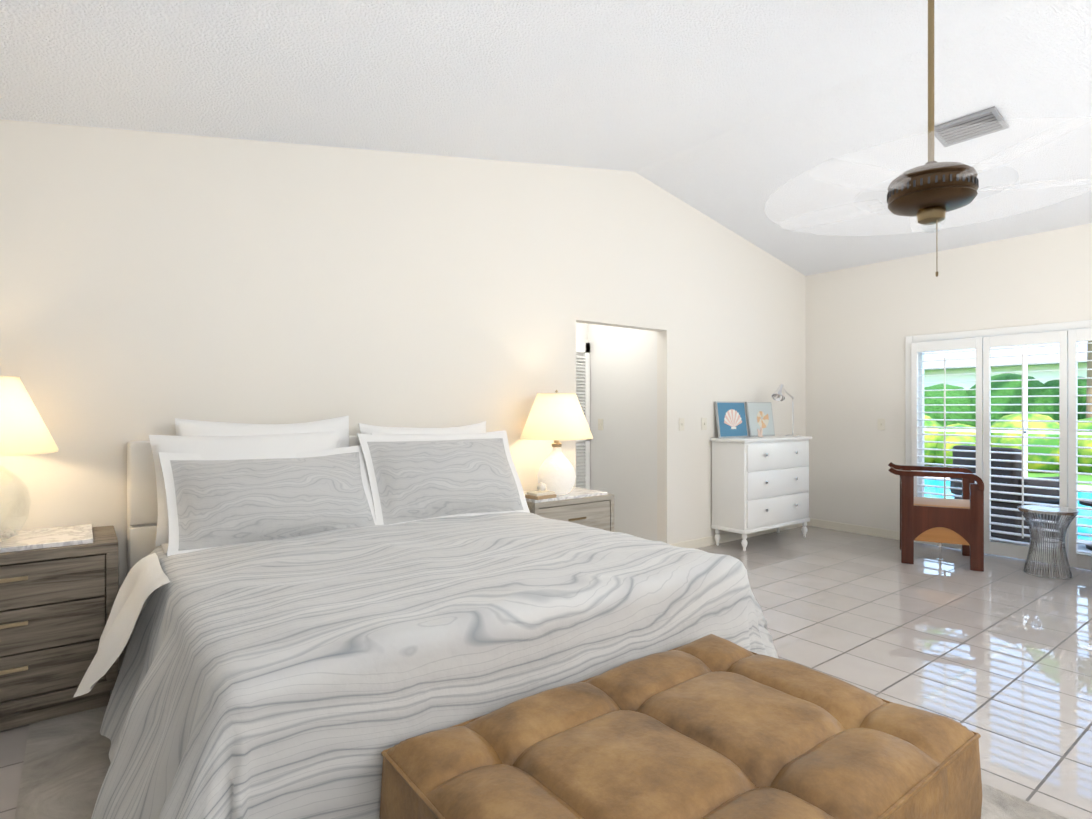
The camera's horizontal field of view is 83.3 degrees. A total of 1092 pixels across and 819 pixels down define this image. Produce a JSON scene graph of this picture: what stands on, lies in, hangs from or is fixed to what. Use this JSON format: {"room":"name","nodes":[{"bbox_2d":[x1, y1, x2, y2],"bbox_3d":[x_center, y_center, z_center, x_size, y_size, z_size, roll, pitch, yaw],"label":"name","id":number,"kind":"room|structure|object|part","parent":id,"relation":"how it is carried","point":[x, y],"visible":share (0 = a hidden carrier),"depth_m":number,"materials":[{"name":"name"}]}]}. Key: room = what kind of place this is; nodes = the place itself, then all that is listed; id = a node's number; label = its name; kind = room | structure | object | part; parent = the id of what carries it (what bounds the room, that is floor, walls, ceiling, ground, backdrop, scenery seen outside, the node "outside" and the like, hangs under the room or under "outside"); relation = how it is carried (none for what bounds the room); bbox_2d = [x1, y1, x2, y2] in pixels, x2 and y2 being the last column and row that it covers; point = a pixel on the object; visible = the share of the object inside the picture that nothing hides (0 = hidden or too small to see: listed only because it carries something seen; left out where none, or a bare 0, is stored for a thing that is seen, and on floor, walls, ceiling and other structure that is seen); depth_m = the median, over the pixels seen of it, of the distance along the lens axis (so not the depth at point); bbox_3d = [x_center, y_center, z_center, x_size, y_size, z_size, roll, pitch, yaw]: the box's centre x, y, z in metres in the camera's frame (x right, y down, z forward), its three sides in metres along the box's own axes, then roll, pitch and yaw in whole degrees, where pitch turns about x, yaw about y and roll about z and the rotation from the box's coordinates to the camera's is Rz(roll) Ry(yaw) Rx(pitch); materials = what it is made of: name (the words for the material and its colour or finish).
{"room":"bedroom","nodes":[
{"label":"bedroom","id":0,"kind":"room"},
{"bbox_2d":[0,119,805,651],"bbox_3d":[-0.780,-0.401,4.290,9.620,3.460,0.120,0,0,-37],"label":"wall","id":1,"kind":"structure","parent":0,"point":[154,283],"depth_m":3.85,"materials":[{"name":"white paint"}]},
{"bbox_2d":[118,651,125,669],"bbox_3d":[-2.114,1.286,3.194,5.930,0.085,0.012,0,0,-37],"label":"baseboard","id":2,"kind":"structure","parent":1,"relation":"attached to","point":[120,659],"depth_m":3.14,"materials":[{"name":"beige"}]},
{"bbox_2d":[679,418,683,430],"bbox_3d":[1.277,0.140,5.765,0.075,0.118,0.015,0,0,-37],"label":"light switch","id":3,"kind":"object","parent":1,"relation":"attached to","point":[681,424],"visible":1,"depth_m":5.76,"materials":[{"name":"beige plastic"}]},
{"bbox_2d":[702,418,706,429],"bbox_3d":[1.540,0.140,5.965,0.075,0.118,0.015,0,0,-37],"label":"light switch","id":4,"kind":"object","parent":1,"relation":"attached to","point":[704,423],"visible":1,"depth_m":5.97,"materials":[{"name":"beige plastic"}]},
{"bbox_2d":[670,523,801,548],"bbox_3d":[2.056,1.288,6.359,2.360,0.085,0.012,0,0,-37],"label":"baseboard","id":5,"kind":"structure","parent":1,"relation":"attached to","point":[732,536],"depth_m":6.12,"materials":[{"name":"beige wood"}]},
{"bbox_2d":[0,525,1091,818],"bbox_3d":[0.768,1.358,2.250,9.620,0.060,7.440,0,0,-37],"label":"floor","id":6,"kind":"structure","parent":0,"point":[996,653],"depth_m":3.53,"materials":[{"name":"tile"}]},
{"bbox_2d":[0,524,118,730],"bbox_3d":[-2.457,0.944,2.608,1.035,0.751,0.501,0,0,-37],"label":"nightstand","id":7,"kind":"object","parent":6,"relation":"on","point":[59,588],"visible":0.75,"depth_m":2.61,"materials":[{"name":"brown wood"}]},
{"bbox_2d":[0,376,57,541],"bbox_3d":[-2.413,0.193,2.618,0.524,0.748,0.524,0,0,-37],"label":"lamp","id":8,"kind":"object","parent":7,"relation":"on","point":[24,430],"visible":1,"depth_m":2.60,"materials":[{"name":"white glass"}]},
{"bbox_2d":[15,690,1068,818],"bbox_3d":[0.046,1.323,1.903,2.710,0.007,4.320,0,0,-37],"label":"area rug","id":9,"kind":"object","parent":6,"relation":"on","point":[66,763],"depth_m":2.21,"materials":[{"name":"beige carpet"}]},
{"bbox_2d":[73,416,777,818],"bbox_3d":[-0.585,0.676,2.868,2.578,1.281,2.351,0,0,-37],"label":"bed","id":10,"kind":"object","parent":9,"relation":"on","point":[309,620],"visible":0.92,"depth_m":2.21,"materials":[{"name":"white fabric"}]},
{"bbox_3d":[-1.252,0.740,3.787,2.200,1.154,0.080,0,0,-37],"label":"headboard","id":11,"kind":"part","parent":10,"relation":"part of","materials":[{"name":"beige fabric"}]},
{"bbox_2d":[149,431,339,546],"bbox_3d":[-1.518,0.387,3.228,0.947,0.551,0.225,0,-17,-39],"label":"pillow","id":12,"kind":"object","parent":10,"relation":"on","point":[173,456],"depth_m":3.11,"materials":[{"name":"white fabric"}]},
{"bbox_2d":[175,416,348,447],"bbox_3d":[-1.522,0.345,3.400,0.905,0.626,0.260,0,-10,-37],"label":"pillow","id":13,"kind":"object","parent":10,"relation":"on","point":[334,432],"depth_m":3.36,"materials":[{"name":"white fabric"}]},
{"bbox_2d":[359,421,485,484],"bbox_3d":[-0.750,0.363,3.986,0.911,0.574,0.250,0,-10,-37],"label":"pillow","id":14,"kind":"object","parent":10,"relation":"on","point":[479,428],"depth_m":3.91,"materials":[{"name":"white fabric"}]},
{"bbox_2d":[371,430,504,436],"bbox_3d":[-0.623,0.396,3.908,0.944,0.535,0.232,0,-17,-35],"label":"pillow","id":15,"kind":"object","parent":10,"relation":"on","point":[390,433],"depth_m":3.94,"materials":[{"name":"white fabric"}]},
{"bbox_2d":[379,634,981,818],"bbox_3d":[0.377,1.073,1.624,1.334,0.491,0.909,0,0,-37],"label":"ottoman bench","id":16,"kind":"object","parent":9,"relation":"on","point":[710,726],"visible":1,"depth_m":1.54,"materials":[{"name":"beige leather"}]},
{"bbox_2d":[524,487,613,531],"bbox_3d":[0.090,0.970,4.566,0.740,0.701,0.461,0,0,-37],"label":"nightstand","id":17,"kind":"object","parent":6,"relation":"on","point":[588,507],"visible":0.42,"depth_m":4.45,"materials":[{"name":"grey wood"}]},
{"bbox_2d":[525,483,555,499],"bbox_3d":[-0.036,0.566,4.303,0.180,0.104,0.132,0,0,-43],"label":"books","id":18,"kind":"object","parent":17,"relation":"on","point":[542,493],"visible":1,"depth_m":4.27,"materials":[{"name":"beige paper"}]},
{"bbox_2d":[520,390,592,494],"bbox_3d":[0.078,0.236,4.508,0.532,0.765,0.532,0,0,-37],"label":"lamp","id":19,"kind":"object","parent":17,"relation":"on","point":[556,417],"visible":0.94,"depth_m":4.37,"materials":[{"name":"white ceramic"}]},
{"bbox_2d":[710,435,811,550],"bbox_3d":[2.196,0.805,6.192,1.170,1.049,0.417,0,0,-37],"label":"dresser","id":20,"kind":"object","parent":6,"relation":"on","point":[759,484],"visible":1,"depth_m":5.94,"materials":[{"name":"white paint"}]},
{"bbox_2d":[715,401,747,437],"bbox_3d":[1.864,0.101,6.167,0.460,0.360,0.066,0,0,-37],"label":"framed picture","id":21,"kind":"object","parent":20,"relation":"on","point":[731,421],"visible":0.98,"depth_m":6.14,"materials":[{"name":"blue paper"}]},
{"bbox_2d":[757,427,762,436],"bbox_3d":[2.143,0.229,6.157,0.085,0.101,0.048,0,0,-37],"label":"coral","id":22,"kind":"object","parent":20,"relation":"on","point":[760,431],"visible":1,"depth_m":6.15,"materials":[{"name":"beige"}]},
{"bbox_2d":[745,402,774,436],"bbox_3d":[2.254,0.101,6.463,0.440,0.360,0.066,0,0,-37],"label":"framed picture","id":23,"kind":"object","parent":20,"relation":"on","point":[759,415],"visible":1,"depth_m":6.44,"materials":[{"name":"grey paper"}]},
{"bbox_2d":[771,384,800,436],"bbox_3d":[2.474,0.011,6.323,0.449,0.537,0.149,0,0,-44],"label":"desk lamp","id":24,"kind":"object","parent":20,"relation":"on","point":[778,394],"visible":1,"depth_m":6.27,"materials":[{"name":"silver metal"}]},
{"bbox_2d":[888,462,983,571],"bbox_3d":[3.436,0.915,5.466,0.683,0.828,0.659,0,0,29],"label":"armchair","id":25,"kind":"object","parent":6,"relation":"on","point":[940,521],"visible":1,"depth_m":5.22,"materials":[{"name":"brown wood"}]},
{"bbox_2d":[1017,505,1078,579],"bbox_3d":[4.035,1.062,4.943,0.384,0.530,0.384,0,0,-37],"label":"wire side table","id":26,"kind":"object","parent":6,"relation":"on","point":[1061,558],"visible":1,"depth_m":4.89,"materials":[{"name":"silver metal"}]},
{"bbox_2d":[0,0,1091,275],"bbox_3d":[1.101,-1.541,1.814,9.620,1.263,6.340,0,0,-37],"label":"ceiling","id":27,"kind":"structure","parent":0,"point":[732,114],"depth_m":3.39,"materials":[{"name":"white paint"}]},
{"bbox_2d":[764,0,1091,276],"bbox_3d":[1.666,-1.239,2.657,1.360,1.347,1.360,0,0,-37],"label":"ceiling fan","id":28,"kind":"object","parent":27,"relation":"hanging from","point":[931,191],"visible":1,"depth_m":2.56,"materials":[{"name":"brown metal"}]},
{"bbox_2d":[934,106,1008,146],"bbox_3d":[2.854,-1.902,4.149,0.268,0.066,0.380,0,0,-37],"label":"ceiling vent","id":29,"kind":"object","parent":27,"relation":"in","point":[992,115],"visible":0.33,"depth_m":4.12,"materials":[{"name":"grey metal"}]},
{"bbox_2d":[576,322,587,465],"bbox_3d":[-0.023,0.105,6.245,1.090,2.450,0.120,0,0,-37],"label":"wall","id":30,"kind":"structure","parent":0,"point":[582,332],"depth_m":6.46,"materials":[{"name":"white paint"}]},
{"bbox_2d":[576,342,589,488],"bbox_3d":[0.075,0.309,6.211,0.945,2.018,0.037,0,0,-37],"label":"louvered closet door","id":31,"kind":"structure","parent":30,"relation":"in","point":[583,475],"depth_m":6.45,"materials":[{"name":"white paint"}]},
{"bbox_2d":[588,324,656,540],"bbox_3d":[0.755,0.105,6.221,0.120,2.450,1.100,0,0,-37],"label":"wall","id":32,"kind":"structure","parent":0,"point":[623,406],"depth_m":6.07,"materials":[{"name":"white paint"}]},
{"bbox_2d":[598,419,602,429],"bbox_3d":[0.562,0.155,6.363,0.015,0.118,0.075,0,0,-37],"label":"light switch","id":33,"kind":"object","parent":32,"relation":"attached to","point":[600,424],"visible":1,"depth_m":6.36,"materials":[{"name":"beige plastic"}]},
{"bbox_2d":[806,223,1091,531],"bbox_3d":[4.920,-0.135,4.637,0.120,2.930,6.220,0,0,-37],"label":"wall","id":34,"kind":"structure","parent":0,"point":[862,321],"depth_m":6.36,"materials":[{"name":"white paint"}]},
{"bbox_2d":[807,518,899,539],"bbox_3d":[3.317,1.288,6.639,0.012,0.085,1.050,0,0,-37],"label":"baseboard","id":35,"kind":"structure","parent":34,"relation":"attached to","point":[884,533],"depth_m":6.61,"materials":[{"name":"beige wood"}]},
{"bbox_2d":[878,419,884,429],"bbox_3d":[3.494,0.155,6.404,0.015,0.118,0.075,0,0,-37],"label":"light switch","id":36,"kind":"object","parent":34,"relation":"attached to","point":[881,424],"visible":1,"depth_m":6.40,"materials":[{"name":"beige plastic"}]},
{"bbox_2d":[918,342,1077,552],"bbox_3d":[4.485,0.330,5.235,0.050,2.000,2.440,0,0,-37],"label":"window","id":37,"kind":"structure","parent":34,"relation":"in","point":[920,409],"depth_m":6.16,"materials":[{"name":"white wood"}]},
{"bbox_2d":[911,328,1091,569],"bbox_3d":[4.388,0.326,5.162,0.063,1.984,2.434,0,0,-37],"label":"window shutters","id":38,"kind":"object","parent":37,"relation":"attached to","point":[1067,340],"visible":0.83,"depth_m":5.45,"materials":[{"name":"white wood"}]},
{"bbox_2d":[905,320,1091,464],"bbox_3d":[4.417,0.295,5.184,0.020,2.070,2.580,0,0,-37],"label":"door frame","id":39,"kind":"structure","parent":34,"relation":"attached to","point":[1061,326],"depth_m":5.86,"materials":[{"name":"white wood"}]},
{"bbox_2d":[924,345,1091,476],"bbox_3d":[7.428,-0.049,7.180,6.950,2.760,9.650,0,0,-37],"label":"window frame","id":40,"kind":"structure","parent":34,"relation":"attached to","point":[1025,352],"depth_m":11.17,"materials":[{"name":"white wood"}]},
{"bbox_2d":[950,445,1058,540],"bbox_3d":[4.748,0.830,6.345,0.690,0.900,0.800,0,0,-17],"label":"patio chair","id":41,"kind":"object","parent":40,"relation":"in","point":[1018,465],"visible":0.5,"depth_m":6.01,"materials":[{"name":"brown"}]},
{"label":"outside","id":42,"kind":"structure","parent":0,"visible":0},
{"bbox_2d":[929,477,1091,554],"bbox_3d":[25.385,1.381,21.688,53.100,0.076,32.000,0,0,-37],"label":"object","id":43,"kind":"structure","parent":42,"point":[1082,546],"depth_m":6.21,"materials":[{"name":"grey"}]},
{"bbox_2d":[924,479,1091,540],"bbox_3d":[7.757,1.333,7.367,4.900,0.003,10.500,0,0,-37],"label":"pool","id":44,"kind":"object","parent":43,"relation":"on","point":[1085,495],"depth_m":9.30,"materials":[{"name":"blue liquid"}]},
{"bbox_2d":[932,465,1091,485],"bbox_3d":[28.292,1.341,23.894,45.800,0.004,32.000,0,0,-37],"label":"lawn","id":45,"kind":"structure","parent":43,"relation":"on","point":[1088,478],"depth_m":12.22,"materials":[{"name":"green plant"}]},
{"bbox_2d":[924,341,1087,388],"bbox_3d":[23.832,-0.962,20.510,10.400,4.600,25.200,0,0,-37],"label":"house","id":46,"kind":"structure","parent":45,"relation":"on","point":[1013,360],"depth_m":23.04,"materials":[{"name":"white paint"}]},
{"bbox_2d":[924,341,1091,472],"bbox_3d":[14.310,-1.436,12.539,7.623,6.180,29.564,0,0,-37],"label":"hedge","id":47,"kind":"object","parent":45,"relation":"on","point":[1033,408],"visible":0.15,"depth_m":14.17,"materials":[{"name":"green plant"}]},
{"bbox_2d":[1079,501,1091,549],"bbox_3d":[5.396,1.105,5.763,0.600,0.450,0.600,0,0,-37],"label":"patio table","id":48,"kind":"object","parent":43,"relation":"on","point":[1089,504],"visible":0.7,"depth_m":5.82,"materials":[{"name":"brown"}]}
]}

